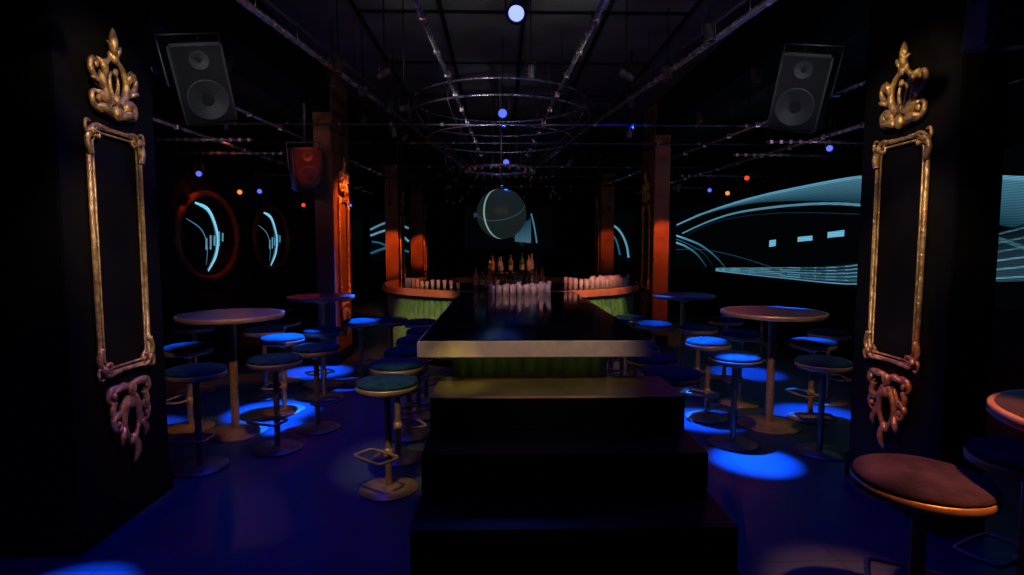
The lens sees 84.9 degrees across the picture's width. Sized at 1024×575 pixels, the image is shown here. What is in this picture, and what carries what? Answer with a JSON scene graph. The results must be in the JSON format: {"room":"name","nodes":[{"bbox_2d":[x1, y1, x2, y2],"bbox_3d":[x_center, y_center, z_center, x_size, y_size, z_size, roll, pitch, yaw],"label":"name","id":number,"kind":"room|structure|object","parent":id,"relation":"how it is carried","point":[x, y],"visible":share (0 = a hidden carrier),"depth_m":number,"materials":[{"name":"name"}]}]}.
{"room":"entertainment venue","nodes":[
{"label":"entertainment venue","id":0,"kind":"room"},
{"bbox_2d":[151,65,365,369],"bbox_3d":[-4.877,-0.959,8.351,0.200,4.100,21.800,0,4,-1],"label":"wall","id":1,"kind":"structure","parent":0,"point":[247,284],"depth_m":9.85,"materials":[{"name":"paint"}]},
{"bbox_2d":[172,190,239,281],"bbox_3d":[-4.737,-0.800,8.768,0.098,1.420,1.900,0,4,-1],"label":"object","id":2,"kind":"object","parent":1,"relation":"attached to","point":[205,230],"visible":1,"depth_m":8.69,"materials":[{"name":"orange mirror"}]},
{"bbox_2d":[251,204,289,271],"bbox_3d":[-4.787,-0.980,11.160,0.098,1.340,1.700,0,4,-1],"label":"round wall mirror","id":3,"kind":"object","parent":1,"relation":"attached to","point":[270,238],"visible":1,"depth_m":11.12,"materials":[{"name":"black mirror"}]},
{"bbox_2d":[364,175,641,295],"bbox_3d":[-0.154,-1.776,19.222,9.700,4.100,0.200,0,4,-1],"label":"wall","id":4,"kind":"structure","parent":0,"point":[572,253],"depth_m":19.11,"materials":[{"name":"paint"}]},
{"bbox_2d":[147,0,430,190],"bbox_3d":[-2.777,-2.737,8.262,0.500,0.540,21.400,0,4,-1],"label":"ceiling beam","id":5,"kind":"structure","parent":4,"relation":"attached to","point":[264,58],"depth_m":5.98,"materials":[{"name":"black paint"}]},
{"bbox_2d":[369,215,409,261],"bbox_3d":[-4.151,-1.660,19.014,1.350,1.600,0.054,0,4,-1],"label":"led screen","id":6,"kind":"object","parent":4,"relation":"attached to","point":[376,222],"visible":0.52,"depth_m":18.99,"materials":[{"name":"black"}]},
{"bbox_2d":[465,207,552,248],"bbox_3d":[-0.102,-2.016,19.073,3.000,1.400,0.054,0,4,-1],"label":"led screen","id":7,"kind":"object","parent":4,"relation":"attached to","point":[536,232],"visible":0.69,"depth_m":19.07,"materials":[{"name":"black"}]},
{"bbox_2d":[595,212,633,261],"bbox_3d":[3.498,-1.722,19.170,1.300,1.700,0.054,0,4,-1],"label":"led screen","id":8,"kind":"object","parent":4,"relation":"attached to","point":[623,221],"visible":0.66,"depth_m":19.15,"materials":[{"name":"black"}]},
{"bbox_2d":[148,0,868,175],"bbox_3d":[0.072,-3.051,8.298,10.100,0.120,21.800,0,4,-1],"label":"ceiling","id":9,"kind":"structure","parent":0,"point":[472,31],"depth_m":7.23,"materials":[{"name":"paint"}]},
{"bbox_2d":[153,31,237,127],"bbox_3d":[-2.725,-2.062,4.852,0.559,1.374,0.747,0,4,-1],"label":"speaker","id":10,"kind":"object","parent":9,"relation":"hanging from","point":[195,72],"visible":0.98,"depth_m":4.72},
{"bbox_2d":[154,84,253,141],"bbox_3d":[-3.896,-2.333,6.764,1.500,1.121,0.042,0,4,-1],"label":"rail","id":11,"kind":"object","parent":9,"relation":"hanging from","point":[155,139],"depth_m":6.79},
{"bbox_2d":[175,105,285,154],"bbox_3d":[-3.917,-2.408,7.761,1.500,1.121,0.042,0,4,-1],"label":"rail","id":12,"kind":"object","parent":9,"relation":"hanging from","point":[178,152],"depth_m":7.79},
{"bbox_2d":[236,92,243,194],"bbox_3d":[-4.294,-2.247,8.780,0.106,1.595,0.162,-2,5,-28],"label":"spotlight","id":13,"kind":"object","parent":9,"relation":"hanging from","point":[239,191],"visible":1,"depth_m":8.78,"materials":[{"name":"black"}]},
{"bbox_2d":[153,104,371,193],"bbox_3d":[-3.848,-2.567,9.255,0.544,1.029,11.002,0,4,-1],"label":"rail","id":14,"kind":"object","parent":9,"relation":"hanging from","point":[175,126],"depth_m":7.44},
{"bbox_2d":[251,114,292,175],"bbox_3d":[-3.967,-2.588,10.154,1.500,1.121,0.042,0,4,-1],"label":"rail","id":15,"kind":"object","parent":9,"relation":"hanging from","point":[254,174],"depth_m":10.17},
{"bbox_2d":[151,66,409,187],"bbox_3d":[-2.948,-2.643,9.268,0.744,0.879,11.003,0,4,-1],"label":"rail","id":16,"kind":"object","parent":9,"relation":"hanging from","point":[158,72],"depth_m":7.10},
{"bbox_2d":[285,103,323,191],"bbox_3d":[-2.715,-2.086,7.292,0.471,1.693,0.406,-3,5,-31],"label":"speaker","id":17,"kind":"object","parent":9,"relation":"hanging from","point":[305,165],"visible":0.99,"depth_m":7.22},
{"bbox_2d":[235,0,454,158],"bbox_3d":[-1.744,-2.537,6.191,1.376,0.628,10.410,0,4,-1],"label":"rail","id":18,"kind":"object","parent":9,"relation":"hanging from","point":[248,5],"depth_m":5.27,"materials":[{"name":"metal"}]},
{"bbox_2d":[376,0,391,80],"bbox_3d":[-1.109,-2.266,4.818,0.139,0.964,0.078,-4,6,-40],"label":"spotlight","id":19,"kind":"object","parent":9,"relation":"hanging from","point":[386,72],"visible":1,"depth_m":4.83,"materials":[{"name":"grey"}]},
{"bbox_2d":[384,56,392,114],"bbox_3d":[-1.576,-2.561,7.095,0.093,0.717,0.105,4,6,40],"label":"spotlight","id":20,"kind":"object","parent":9,"relation":"hanging from","point":[389,105],"visible":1,"depth_m":7.09,"materials":[{"name":"grey"}]},
{"bbox_2d":[390,48,397,136],"bbox_3d":[-1.449,-2.366,6.815,0.092,1.063,0.113,2,5,30],"label":"spotlight","id":21,"kind":"object","parent":9,"relation":"hanging from","point":[393,128],"visible":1,"depth_m":6.81,"materials":[{"name":"grey"}]},
{"bbox_2d":[399,0,409,112],"bbox_3d":[-1.012,-2.206,5.220,0.098,1.143,0.139,0,4,-1],"label":"spotlight","id":22,"kind":"object","parent":9,"relation":"hanging from","point":[403,108],"visible":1,"depth_m":5.22,"materials":[{"name":"grey"}]},
{"bbox_2d":[412,0,482,158],"bbox_3d":[-0.674,-2.537,6.215,0.408,0.631,10.402,0,4,-1],"label":"rail","id":23,"kind":"object","parent":9,"relation":"hanging from","point":[422,16],"depth_m":5.39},
{"bbox_2d":[445,112,477,202],"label":"pendants","id":24,"kind":"object","parent":9,"relation":"hanging from","point":[477,112],"depth_m":10.52,"materials":[{"name":"clear glass"}]},
{"bbox_2d":[408,63,590,177],"bbox_3d":[-0.180,-2.370,8.444,2.725,1.299,2.725,3,5,36],"label":"ring chandelier","id":25,"kind":"object","parent":9,"relation":"hanging from","point":[532,170],"visible":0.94,"depth_m":8.05,"materials":[{"name":"metal"}]},
{"bbox_2d":[477,86,525,238],"bbox_3d":[-0.160,-1.881,8.481,0.760,2.280,0.760,0,4,-1],"label":"globe","id":26,"kind":"object","parent":9,"relation":"hanging from","point":[501,212],"visible":1,"depth_m":8.27,"materials":[{"name":"black"}]},
{"bbox_2d":[496,36,508,118],"bbox_3d":[-0.108,-2.402,6.452,0.155,0.938,0.224,0,4,-1],"label":"spotlight","id":27,"kind":"object","parent":9,"relation":"hanging from","point":[502,113],"visible":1,"depth_m":6.42,"materials":[{"name":"black"}]},
{"bbox_2d":[364,172,641,187],"bbox_3d":[-0.075,-3.136,15.310,9.500,0.801,0.042,0,4,-1],"label":"rail","id":28,"kind":"object","parent":9,"relation":"hanging from","point":[452,172],"depth_m":15.34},
{"bbox_2d":[225,100,795,145],"bbox_3d":[0.053,-2.719,9.225,9.500,0.721,0.042,0,4,-1],"label":"rail","id":29,"kind":"object","parent":9,"relation":"hanging from","point":[245,142],"depth_m":9.24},
{"bbox_2d":[278,130,742,168],"bbox_3d":[0.007,-2.844,11.422,9.500,0.801,0.042,0,4,-1],"label":"rail","id":30,"kind":"object","parent":9,"relation":"hanging from","point":[395,166],"depth_m":11.46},
{"bbox_2d":[157,66,865,127],"bbox_3d":[0.091,-2.544,7.434,9.500,0.801,0.042,0,4,-1],"label":"rail","id":31,"kind":"object","parent":9,"relation":"hanging from","point":[235,123],"depth_m":7.44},
{"bbox_2d":[505,0,529,24],"bbox_3d":[0.035,-2.254,3.903,0.174,0.851,0.247,0,4,-1],"label":"spotlight","id":32,"kind":"object","parent":9,"relation":"hanging from","point":[516,11],"visible":1,"depth_m":3.87,"materials":[{"name":"black"}]},
{"bbox_2d":[515,112,534,193],"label":"pendants","id":33,"kind":"object","parent":9,"relation":"hanging from","point":[520,112],"depth_m":10.69,"materials":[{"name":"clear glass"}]},
{"bbox_2d":[350,158,700,176],"bbox_3d":[-0.039,-3.049,13.612,9.500,0.721,0.042,0,4,-1],"label":"rail","id":34,"kind":"object","parent":9,"relation":"hanging from","point":[700,158],"depth_m":13.61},
{"bbox_2d":[527,0,535,78],"bbox_3d":[0.180,-2.413,5.441,0.094,0.763,0.114,2,5,27],"label":"spotlight","id":35,"kind":"object","parent":9,"relation":"hanging from","point":[530,70],"visible":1,"depth_m":5.43,"materials":[{"name":"grey"}]},
{"bbox_2d":[525,0,607,158],"bbox_3d":[0.556,-2.539,6.240,0.388,0.631,10.402,0,4,-1],"label":"rail","id":36,"kind":"object","parent":9,"relation":"hanging from","point":[595,17],"depth_m":5.26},
{"bbox_2d":[618,0,633,81],"bbox_3d":[1.000,-2.269,4.862,0.139,0.964,0.078,3,5,37],"label":"spotlight","id":37,"kind":"object","parent":9,"relation":"hanging from","point":[623,73],"visible":1,"depth_m":4.87,"materials":[{"name":"grey"}]},
{"bbox_2d":[626,50,633,137],"bbox_3d":[1.455,-2.371,6.876,0.087,1.062,0.113,-3,5,-37],"label":"spotlight","id":38,"kind":"object","parent":9,"relation":"hanging from","point":[630,131],"visible":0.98,"depth_m":6.87,"materials":[{"name":"grey"}]},
{"bbox_2d":[627,50,636,109],"bbox_3d":[1.475,-2.543,6.857,0.101,0.716,0.093,4,6,45],"label":"spotlight","id":39,"kind":"object","parent":9,"relation":"hanging from","point":[631,104],"visible":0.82,"depth_m":6.85,"materials":[{"name":"grey"}]},
{"bbox_2d":[544,0,777,158],"bbox_3d":[1.526,-2.542,6.259,1.535,0.628,10.410,0,4,-1],"label":"rail","id":40,"kind":"object","parent":9,"relation":"hanging from","point":[763,5],"depth_m":5.48,"materials":[{"name":"metal"}]},
{"bbox_2d":[662,8,672,81],"bbox_3d":[1.580,-2.454,5.663,0.101,0.716,0.093,4,6,43],"label":"spotlight","id":41,"kind":"object","parent":9,"relation":"hanging from","point":[666,72],"visible":1,"depth_m":5.66,"materials":[{"name":"grey"}]},
{"bbox_2d":[695,111,703,124],"bbox_3d":[2.580,-2.604,7.681,0.106,0.718,0.093,4,6,43],"label":"spotlight","id":42,"kind":"object","parent":9,"relation":"hanging from","point":[698,116],"visible":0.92,"depth_m":7.68,"materials":[{"name":"grey"}]},
{"bbox_2d":[702,0,715,44],"bbox_3d":[1.627,-2.373,4.597,0.101,0.716,0.093,4,6,42],"label":"spotlight","id":43,"kind":"object","parent":9,"relation":"hanging from","point":[707,30],"visible":1,"depth_m":4.60,"materials":[{"name":"grey"}]},
{"bbox_2d":[577,0,869,190],"bbox_3d":[2.681,-2.746,8.376,0.500,0.540,21.400,0,4,-1],"label":"ceiling beam","id":44,"kind":"structure","parent":9,"relation":"attached to","point":[722,80],"depth_m":6.21,"materials":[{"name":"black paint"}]},
{"bbox_2d":[679,130,770,176],"bbox_3d":[3.931,-2.601,10.319,1.700,1.121,0.042,0,4,-1],"label":"rail","id":45,"kind":"object","parent":9,"relation":"hanging from","point":[724,175],"depth_m":10.34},
{"bbox_2d":[724,110,730,195],"bbox_3d":[3.845,-2.380,9.944,0.107,1.504,0.162,2,5,24],"label":"spotlight","id":46,"kind":"object","parent":9,"relation":"hanging from","point":[727,193],"visible":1,"depth_m":9.94,"materials":[{"name":"black"}]},
{"bbox_2d":[597,80,865,187],"bbox_3d":[2.844,-2.675,9.688,0.944,0.879,10.404,0,4,-1],"label":"rail","id":47,"kind":"object","parent":9,"relation":"hanging from","point":[837,93],"depth_m":7.64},
{"bbox_2d":[751,66,761,85],"bbox_3d":[2.540,-2.462,5.785,0.106,0.718,0.093,4,6,44],"label":"spotlight","id":48,"kind":"object","parent":9,"relation":"hanging from","point":[755,73],"visible":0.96,"depth_m":5.78,"materials":[{"name":"grey"}]},
{"bbox_2d":[732,90,852,156],"bbox_3d":[3.982,-2.421,7.926,1.700,1.121,0.042,0,4,-1],"label":"rail","id":49,"kind":"object","parent":9,"relation":"hanging from","point":[737,154],"depth_m":7.95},
{"bbox_2d":[767,42,845,133],"bbox_3d":[2.671,-2.082,5.114,0.559,1.374,0.747,0,4,-1],"label":"speaker","id":50,"kind":"object","parent":9,"relation":"hanging from","point":[806,80],"visible":0.98,"depth_m":4.97},
{"bbox_2d":[765,51,862,143],"bbox_3d":[4.002,-2.346,6.929,1.700,1.121,0.042,0,4,-1],"label":"rail","id":51,"kind":"object","parent":9,"relation":"hanging from","point":[770,141],"depth_m":6.95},
{"bbox_2d":[634,50,1023,193],"bbox_3d":[3.744,-2.601,9.713,0.744,1.029,10.403,0,4,-1],"label":"rail","id":52,"kind":"object","parent":9,"relation":"hanging from","point":[1021,77],"depth_m":7.82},
{"bbox_2d":[825,51,833,151],"bbox_3d":[3.959,-2.292,6.943,0.101,1.230,0.164,3,5,31],"label":"spotlight","id":53,"kind":"object","parent":9,"relation":"hanging from","point":[829,148],"visible":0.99,"depth_m":6.94,"materials":[{"name":"black"}]},
{"bbox_2d":[961,0,1023,54],"bbox_3d":[2.562,-1.845,2.670,0.642,1.480,0.642,0,4,-1],"label":"speaker","id":54,"kind":"object","parent":9,"relation":"hanging from","point":[989,25],"visible":1,"depth_m":2.68},
{"bbox_2d":[0,295,1023,574],"bbox_3d":[0.072,1.127,8.612,10.100,0.100,21.800,0,4,-1],"label":"floor","id":55,"kind":"structure","parent":0,"point":[301,512],"depth_m":3.79,"materials":[{"name":"stone"}]},
{"bbox_2d":[0,0,173,556],"bbox_3d":[-2.630,-0.586,3.391,0.596,4.100,0.890,0,4,-1],"label":"pillar","id":56,"kind":"structure","parent":55,"relation":"on","point":[84,448],"depth_m":3.10,"materials":[{"name":"black paint"}]},
{"bbox_2d":[164,342,214,434],"bbox_3d":[-3.039,0.928,5.272,0.434,0.798,0.434,0,4,7],"label":"bar stool","id":57,"kind":"object","parent":55,"relation":"on","point":[187,350],"visible":0.87,"depth_m":5.22,"materials":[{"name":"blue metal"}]},
{"bbox_2d":[172,324,215,394],"bbox_3d":[-3.737,0.828,6.604,0.434,0.798,0.434,1,4,9],"label":"bar stool","id":58,"kind":"object","parent":55,"relation":"on","point":[193,330],"visible":0.51,"depth_m":6.49,"materials":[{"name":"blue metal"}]},
{"bbox_2d":[165,362,229,477],"bbox_3d":[-2.419,1.000,4.317,0.434,0.798,0.434,0,4,2],"label":"bar stool","id":59,"kind":"object","parent":55,"relation":"on","point":[194,373],"visible":0.95,"depth_m":4.27,"materials":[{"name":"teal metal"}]},
{"bbox_2d":[173,308,284,442],"bbox_3d":[-2.546,0.787,5.121,0.904,1.103,0.904,0,4,-1],"label":"cocktail table","id":60,"kind":"object","parent":55,"relation":"on","point":[235,431],"visible":0.97,"depth_m":5.08,"materials":[{"name":"wood"}]},
{"bbox_2d":[243,325,286,400],"bbox_3d":[-2.812,0.846,6.374,0.434,0.798,0.434,1,4,15],"label":"bar stool","id":61,"kind":"object","parent":55,"relation":"on","point":[256,331],"visible":0.74,"depth_m":6.31,"materials":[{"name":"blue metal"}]},
{"bbox_2d":[246,353,303,456],"bbox_3d":[-1.988,0.969,4.725,0.434,0.798,0.434,2,5,20],"label":"bar stool","id":62,"kind":"object","parent":55,"relation":"on","point":[274,362],"visible":1,"depth_m":4.67,"materials":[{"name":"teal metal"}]},
{"bbox_2d":[264,305,292,352],"bbox_3d":[-3.579,0.678,8.602,0.434,0.798,0.434,1,5,19],"label":"bar stool","id":63,"kind":"object","parent":55,"relation":"on","point":[287,308],"visible":0.34,"depth_m":8.49,"materials":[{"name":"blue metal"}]},
{"bbox_2d":[260,333,305,415],"bbox_3d":[-2.371,0.887,5.814,0.434,0.798,0.434,-1,4,-7],"label":"bar stool","id":64,"kind":"object","parent":55,"relation":"on","point":[282,340],"visible":0.94,"depth_m":5.75,"materials":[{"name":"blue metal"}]},
{"bbox_2d":[265,317,301,383],"bbox_3d":[-2.898,0.789,7.120,0.434,0.798,0.434,2,5,20],"label":"bar stool","id":65,"kind":"object","parent":55,"relation":"on","point":[285,322],"visible":0.53,"depth_m":7.01,"materials":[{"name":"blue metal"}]},
{"bbox_2d":[291,342,343,435],"bbox_3d":[-1.829,0.930,5.247,0.434,0.798,0.434,1,4,16],"label":"bar stool","id":66,"kind":"object","parent":55,"relation":"on","point":[315,350],"visible":1,"depth_m":5.21,"materials":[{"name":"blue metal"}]},
{"bbox_2d":[286,293,354,388],"bbox_3d":[-2.344,0.651,6.921,0.796,1.103,0.796,0,4,-1],"label":"cocktail table","id":67,"kind":"object","parent":55,"relation":"on","point":[321,299],"visible":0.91,"depth_m":6.84,"materials":[{"name":"wood"}]},
{"bbox_2d":[302,326,342,401],"bbox_3d":[-2.131,0.848,6.338,0.434,0.798,0.434,-4,6,-41],"label":"bar stool","id":68,"kind":"object","parent":55,"relation":"on","point":[322,332],"visible":0.92,"depth_m":6.29,"materials":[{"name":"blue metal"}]},
{"bbox_2d":[312,73,353,365],"bbox_3d":[-2.612,-0.955,8.299,0.356,4.100,0.890,0,4,-1],"label":"pillar","id":69,"kind":"structure","parent":55,"relation":"on","point":[332,207],"depth_m":8.00,"materials":[{"name":"wood"}]},
{"bbox_2d":[343,318,379,385],"bbox_3d":[-1.896,0.795,7.041,0.434,0.798,0.434,2,5,30],"label":"bar stool","id":70,"kind":"object","parent":55,"relation":"on","point":[360,324],"visible":0.85,"depth_m":6.97,"materials":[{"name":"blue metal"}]},
{"bbox_2d":[353,373,418,501],"bbox_3d":[-0.871,1.029,3.931,0.434,0.798,0.434,3,5,37],"label":"bar stool","id":71,"kind":"object","parent":55,"relation":"on","point":[389,488],"visible":1,"depth_m":3.88,"materials":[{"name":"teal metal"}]},
{"bbox_2d":[376,316,407,358],"bbox_3d":[-1.549,0.783,7.198,0.434,0.798,0.434,0,4,-4],"label":"bar stool","id":72,"kind":"object","parent":55,"relation":"on","point":[390,322],"visible":0.4,"depth_m":7.04,"materials":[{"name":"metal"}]},
{"bbox_2d":[384,141,405,316],"bbox_3d":[-2.737,-1.329,13.283,0.396,4.100,0.890,0,4,-1],"label":"pillar","id":73,"kind":"structure","parent":55,"relation":"on","point":[394,214],"depth_m":12.89,"materials":[{"name":"wood"}]},
{"bbox_2d":[369,357,426,466],"bbox_3d":[-0.923,0.985,4.518,0.434,0.798,0.434,-3,5,-34],"label":"bar stool","id":74,"kind":"object","parent":55,"relation":"on","point":[408,456],"visible":0.89,"depth_m":4.47,"materials":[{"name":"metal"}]},
{"bbox_2d":[383,345,430,442],"bbox_3d":[-0.934,0.944,5.066,0.434,0.798,0.434,-3,5,-35],"label":"bar stool","id":75,"kind":"object","parent":55,"relation":"on","point":[407,436],"visible":0.59,"depth_m":5.01,"materials":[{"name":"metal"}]},
{"bbox_2d":[396,335,429,420],"bbox_3d":[-0.947,0.899,5.665,0.434,0.798,0.434,-1,4,-8],"label":"bar stool","id":76,"kind":"object","parent":55,"relation":"on","point":[407,340],"visible":0.35,"depth_m":5.62,"materials":[{"name":"fabric"}]},
{"bbox_2d":[410,167,426,277],"bbox_3d":[-2.851,-1.629,17.270,0.456,4.100,0.890,0,4,-1],"label":"pillar","id":77,"kind":"structure","parent":55,"relation":"on","point":[418,225],"depth_m":16.87,"materials":[{"name":"orange wood"}]},
{"bbox_2d":[404,318,437,386],"bbox_3d":[-1.125,0.798,7.008,0.434,0.798,0.434,-1,5,-18],"label":"bar stool","id":78,"kind":"object","parent":55,"relation":"on","point":[420,322],"visible":0.39,"depth_m":6.86,"materials":[{"name":"fabric"}]},
{"bbox_2d":[406,327,447,403],"bbox_3d":[-0.960,0.854,6.263,0.434,0.798,0.434,3,5,32],"label":"bar stool","id":79,"kind":"object","parent":55,"relation":"on","point":[425,397],"visible":0.61,"depth_m":6.24,"materials":[{"name":"fabric"}]},
{"bbox_2d":[382,275,638,367],"bbox_3d":[-0.021,0.445,9.662,4.446,1.104,4.446,0,4,-1],"label":"bar","id":80,"kind":"object","parent":55,"relation":"on","point":[421,297],"visible":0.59,"depth_m":8.32,"materials":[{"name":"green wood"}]},
{"bbox_2d":[473,268,491,289],"label":"bottles","id":81,"kind":"object","parent":80,"relation":"on","point":[482,276],"depth_m":7.79,"materials":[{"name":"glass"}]},
{"bbox_2d":[512,268,517,289],"label":"bottles","id":82,"kind":"object","parent":80,"relation":"on","point":[514,277],"depth_m":7.69,"materials":[{"name":"green glass"}]},
{"bbox_2d":[533,268,544,289],"label":"bottles","id":83,"kind":"object","parent":80,"relation":"on","point":[538,282],"depth_m":7.80,"materials":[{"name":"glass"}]},
{"bbox_2d":[479,261,545,287],"bbox_3d":[-0.021,0.272,9.649,1.200,1.450,1.200,0,4,-1],"label":"shelf","id":84,"kind":"object","parent":55,"relation":"on","point":[509,276],"visible":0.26,"depth_m":9.53,"materials":[{"name":"black paint"}]},
{"bbox_2d":[484,253,502,287],"label":"liquor bottles","id":85,"kind":"object","parent":84,"relation":"on","point":[491,264],"depth_m":9.38,"materials":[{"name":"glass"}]},
{"bbox_2d":[504,255,512,287],"label":"liquor bottles","id":86,"kind":"object","parent":84,"relation":"on","point":[510,256],"depth_m":9.21,"materials":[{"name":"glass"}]},
{"bbox_2d":[518,253,533,287],"label":"liquor bottles","id":87,"kind":"object","parent":84,"relation":"on","point":[529,265],"depth_m":9.28,"materials":[{"name":"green glass"}]},
{"bbox_2d":[417,292,652,376],"bbox_3d":[0.115,0.751,5.576,1.540,1.107,3.800,0,4,-1],"label":"stage","id":88,"kind":"object","parent":55,"relation":"on","point":[482,334],"depth_m":3.98,"materials":[{"name":"metal"}]},
{"bbox_2d":[410,376,740,574],"bbox_3d":[0.287,1.087,3.112,1.550,0.806,1.730,0,4,-1],"label":"steps","id":89,"kind":"structure","parent":55,"relation":"on","point":[521,475],"depth_m":3.01,"materials":[{"name":"black laminate"}]},
{"bbox_2d":[594,153,614,277],"bbox_3d":[2.425,-1.450,14.887,0.436,4.100,0.890,0,4,-1],"label":"pillar","id":90,"kind":"structure","parent":55,"relation":"on","point":[604,221],"depth_m":14.50,"materials":[{"name":"orange metal"}]},
{"bbox_2d":[607,357,624,375],"bbox_3d":[1.146,0.836,6.506,0.434,0.798,0.434,0,4,6],"label":"bar stool","id":91,"kind":"object","parent":55,"relation":"on","point":[610,370],"visible":0.22,"depth_m":6.49,"materials":[{"name":"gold metal"}]},
{"bbox_2d":[614,314,645,375],"bbox_3d":[1.547,0.767,7.412,0.434,0.798,0.434,1,5,19],"label":"bar stool","id":92,"kind":"object","parent":55,"relation":"on","point":[632,319],"visible":0.41,"depth_m":7.32,"materials":[{"name":"leather"}]},
{"bbox_2d":[633,344,659,375],"bbox_3d":[1.171,0.925,5.310,0.434,0.798,0.434,1,4,17],"label":"bar stool","id":93,"kind":"object","parent":55,"relation":"on","point":[656,347],"visible":0.1,"depth_m":5.25,"materials":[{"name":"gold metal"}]},
{"bbox_2d":[626,352,678,368],"bbox_3d":[1.182,0.967,4.762,0.434,0.798,0.434,-2,5,-20],"label":"bar stool","id":94,"kind":"object","parent":55,"relation":"on","point":[658,358],"visible":0.28,"depth_m":4.60,"materials":[{"name":"fabric"}]},
{"bbox_2d":[635,320,671,343],"bbox_3d":[1.719,0.812,6.818,0.434,0.798,0.434,0,4,-4],"label":"bar stool","id":95,"kind":"object","parent":55,"relation":"on","point":[653,326],"visible":0.55,"depth_m":6.66,"materials":[{"name":"gold metal"}]},
{"bbox_2d":[639,102,670,345],"bbox_3d":[2.489,-1.075,9.902,0.356,4.100,0.890,0,4,-1],"label":"pillar","id":96,"kind":"structure","parent":55,"relation":"on","point":[656,159],"depth_m":9.57,"materials":[{"name":"orange wood"}]},
{"bbox_2d":[642,365,701,387],"bbox_3d":[1.194,1.008,4.213,0.434,0.798,0.434,3,5,35],"label":"bar stool","id":97,"kind":"object","parent":55,"relation":"on","point":[676,376],"visible":0.4,"depth_m":4.06,"materials":[{"name":"gold metal"}]},
{"bbox_2d":[652,292,715,366],"bbox_3d":[2.163,0.637,7.115,0.768,1.103,0.768,0,4,-1],"label":"cocktail table","id":98,"kind":"object","parent":55,"relation":"on","point":[683,297],"visible":0.59,"depth_m":7.06,"materials":[{"name":"gold metal"}]},
{"bbox_2d":[679,324,717,396],"bbox_3d":[2.166,0.834,6.528,0.434,0.798,0.434,-4,6,-42],"label":"bar stool","id":99,"kind":"object","parent":55,"relation":"on","point":[698,330],"visible":0.72,"depth_m":6.43,"materials":[{"name":"fabric"}]},
{"bbox_2d":[685,337,731,423],"bbox_3d":[1.945,0.905,5.575,0.434,0.798,0.434,4,6,40],"label":"bar stool","id":100,"kind":"object","parent":55,"relation":"on","point":[707,344],"visible":0.99,"depth_m":5.51,"materials":[{"name":"fabric"}]},
{"bbox_2d":[708,316,743,381],"bbox_3d":[2.751,0.780,7.238,0.434,0.798,0.434,-1,4,-15],"label":"bar stool","id":101,"kind":"object","parent":55,"relation":"on","point":[725,322],"visible":0.57,"depth_m":7.11,"materials":[{"name":"gold metal"}]},
{"bbox_2d":[705,350,762,451],"bbox_3d":[1.921,0.960,4.847,0.434,0.798,0.434,-3,6,-39],"label":"bar stool","id":102,"kind":"object","parent":55,"relation":"on","point":[735,359],"visible":1,"depth_m":4.81,"materials":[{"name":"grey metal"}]},
{"bbox_2d":[717,329,762,408],"bbox_3d":[2.475,0.867,6.085,0.434,0.798,0.434,0,4,-2],"label":"bar stool","id":103,"kind":"object","parent":55,"relation":"on","point":[740,336],"visible":0.86,"depth_m":6.02,"materials":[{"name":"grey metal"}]},
{"bbox_2d":[755,321,778,362],"bbox_3d":[3.727,0.697,8.356,0.434,0.798,0.434,-1,4,-15],"label":"bar stool","id":104,"kind":"object","parent":55,"relation":"on","point":[761,343],"visible":0.3,"depth_m":8.33,"materials":[{"name":"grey metal"}]},
{"bbox_2d":[720,306,828,434],"bbox_3d":[2.461,0.771,5.325,0.931,1.103,0.931,0,4,-1],"label":"cocktail table","id":105,"kind":"object","parent":55,"relation":"on","point":[767,423],"visible":1,"depth_m":5.28,"materials":[{"name":"wood"}]},
{"bbox_2d":[784,337,837,424],"bbox_3d":[2.966,0.908,5.547,0.434,0.798,0.434,-1,4,-16],"label":"bar stool","id":106,"kind":"object","parent":55,"relation":"on","point":[813,345],"visible":0.92,"depth_m":5.47,"materials":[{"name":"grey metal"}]},
{"bbox_2d":[792,354,852,460],"bbox_3d":[2.565,0.976,4.641,0.434,0.798,0.434,1,4,9],"label":"bar stool","id":107,"kind":"object","parent":55,"relation":"on","point":[822,364],"visible":0.96,"depth_m":4.61,"materials":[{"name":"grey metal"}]},
{"bbox_2d":[806,328,851,406],"bbox_3d":[3.474,0.862,6.156,0.434,0.798,0.434,0,4,3],"label":"bar stool","id":108,"kind":"object","parent":55,"relation":"on","point":[826,333],"visible":0.81,"depth_m":6.06,"materials":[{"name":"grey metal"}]},
{"bbox_2d":[849,453,1002,574],"bbox_3d":[1.683,1.150,2.329,0.508,0.798,0.508,3,5,31],"label":"bar stool","id":109,"kind":"object","parent":55,"relation":"on","point":[922,486],"visible":1,"depth_m":2.23,"materials":[{"name":"gold metal"}]},
{"bbox_2d":[845,0,1010,534],"bbox_3d":[2.626,-0.603,3.621,0.366,4.100,0.890,0,4,-1],"label":"pillar","id":110,"kind":"structure","parent":55,"relation":"on","point":[936,113],"depth_m":3.39,"materials":[{"name":"black paint"}]},
{"bbox_2d":[952,436,1023,574],"bbox_3d":[2.349,1.132,2.562,0.477,0.798,0.477,-2,5,-26],"label":"bar stool","id":111,"kind":"object","parent":55,"relation":"on","point":[1001,456],"visible":1,"depth_m":2.56,"materials":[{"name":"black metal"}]},
{"bbox_2d":[986,389,1023,431],"bbox_3d":[2.260,1.021,2.010,0.904,1.103,0.904,0,4,-1],"label":"cocktail table","id":112,"kind":"object","parent":55,"relation":"on","point":[1007,407],"visible":1,"depth_m":2.15,"materials":[{"name":"wood"}]},
{"bbox_2d":[668,49,1023,395],"bbox_3d":[5.021,-0.974,8.558,0.200,4.100,21.800,0,4,-1],"label":"wall","id":113,"kind":"structure","parent":0,"point":[1007,351],"depth_m":9.70,"materials":[{"name":"paint"}]},
{"bbox_2d":[674,142,1023,310],"bbox_3d":[4.855,-0.947,10.162,0.054,1.624,12.200,0,4,-1],"label":"wall screen","id":114,"kind":"object","parent":113,"relation":"attached to","point":[807,234],"visible":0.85,"depth_m":9.31,"materials":[{"name":"black"}]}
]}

